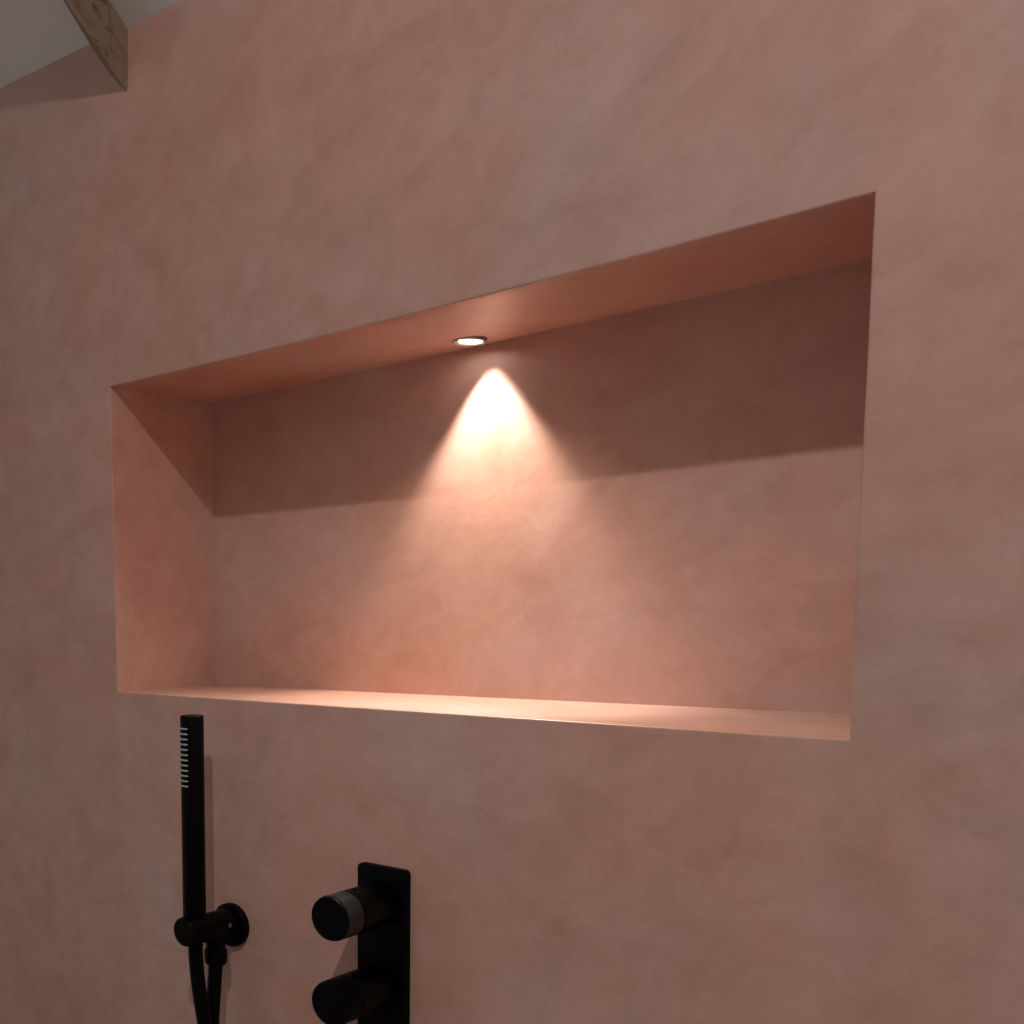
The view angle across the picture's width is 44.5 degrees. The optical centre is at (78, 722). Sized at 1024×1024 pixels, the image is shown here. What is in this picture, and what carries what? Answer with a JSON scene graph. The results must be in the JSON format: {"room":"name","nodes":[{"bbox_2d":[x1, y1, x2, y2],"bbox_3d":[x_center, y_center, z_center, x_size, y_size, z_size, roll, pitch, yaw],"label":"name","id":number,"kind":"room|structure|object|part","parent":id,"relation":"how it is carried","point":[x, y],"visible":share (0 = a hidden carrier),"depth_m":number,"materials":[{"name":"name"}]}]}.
{"room":"bathroom","nodes":[
{"label":"bathroom","id":0,"kind":"room"},
{"bbox_2d":[0,0,178,87],"bbox_3d":[-0.387,-1.692,0.040,2.449,2.122,4.600,-6,8,-39],"label":"ceiling","id":1,"kind":"structure","parent":0,"point":[34,34],"depth_m":1.41,"materials":[{"name":"white paint"}]},
{"bbox_2d":[63,0,127,90],"bbox_3d":[-0.694,-1.507,0.700,1.857,1.636,0.080,-6,8,-39],"label":"rafter","id":2,"kind":"object","parent":1,"relation":"attached to","point":[99,21],"visible":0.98,"depth_m":1.32,"materials":[{"name":"brown wood"}]},
{"bbox_2d":[0,0,1023,1023],"bbox_3d":[0.602,0.168,1.020,0.260,2.150,4.600,-6,8,-39],"label":"wall","id":3,"kind":"structure","parent":0,"point":[663,626],"depth_m":1.09,"materials":[{"name":"pink paint"}]},
{"bbox_2d":[174,903,248,966],"bbox_3d":[0.153,0.252,1.303,0.085,0.066,0.052,-6,8,-39],"label":"holder","id":4,"kind":"object","parent":3,"relation":"attached to","point":[228,924],"visible":0.97,"depth_m":1.30,"materials":[{"name":"black metal"}]},
{"bbox_2d":[179,714,205,947],"bbox_3d":[0.132,0.127,1.280,0.028,0.271,0.027,-6,8,-39],"label":"shower","id":5,"kind":"object","parent":4,"relation":"in","point":[191,727],"visible":0.95,"depth_m":1.27,"materials":[{"name":"black metal"}]},
{"bbox_2d":[188,946,222,1023],"bbox_3d":[0.161,0.615,1.331,0.045,0.715,0.143,-6,8,-39],"label":"shower hose","id":6,"kind":"object","parent":4,"relation":"hanging from","point":[206,1002],"visible":0.98,"depth_m":1.29,"materials":[{"name":"black rubber"}]},
{"bbox_2d":[206,935,225,951],"bbox_3d":[0.161,0.258,1.307,0.024,0.021,0.024,-6,8,-39],"label":"outlet","id":7,"kind":"object","parent":4,"relation":"attached to","point":[214,943],"depth_m":1.30,"materials":[{"name":"black metal"}]},
{"bbox_3d":[0.162,0.239,1.309,0.048,0.033,0.033,-6,8,-39],"label":"arm","id":8,"kind":"part","parent":4,"relation":"part of","materials":[{"name":"black metal"}]},
{"bbox_2d":[312,862,410,1023],"bbox_3d":[0.286,0.246,1.134,0.096,0.189,0.060,-6,8,-39],"label":"shower valve","id":9,"kind":"object","parent":3,"relation":"attached to","point":[377,910],"visible":1,"depth_m":1.13,"materials":[{"name":"black metal"}]},
{"bbox_3d":[0.283,0.278,1.134,0.088,0.046,0.046,-6,8,-39],"label":"knob","id":10,"kind":"part","parent":9,"relation":"part of","materials":[{"name":"black metal"}]},
{"bbox_3d":[0.281,0.191,1.125,0.088,0.046,0.046,-6,8,-39],"label":"knob","id":11,"kind":"part","parent":9,"relation":"part of","materials":[{"name":"black metal"}]},
{"bbox_3d":[0.319,0.243,1.161,0.009,0.189,0.060,-6,8,-39],"label":"plate","id":12,"kind":"part","parent":9,"relation":"part of","materials":[{"name":"black metal"}]},
{"bbox_2d":[452,336,486,345],"bbox_3d":[0.421,-0.414,1.196,0.037,0.011,0.037,-6,8,-39],"label":"recessed light","id":13,"kind":"object","parent":3,"relation":"in","point":[470,340],"visible":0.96,"depth_m":1.19,"materials":[{"name":"white glass"}]},
{"bbox_2d":[119,685,850,739],"bbox_3d":[0.385,-0.022,1.201,0.187,0.003,0.820,-6,8,-39],"label":"niche shelf","id":14,"kind":"object","parent":3,"relation":"attached to","point":[592,713],"depth_m":1.11,"materials":[{"name":"pink paint"}]}
]}

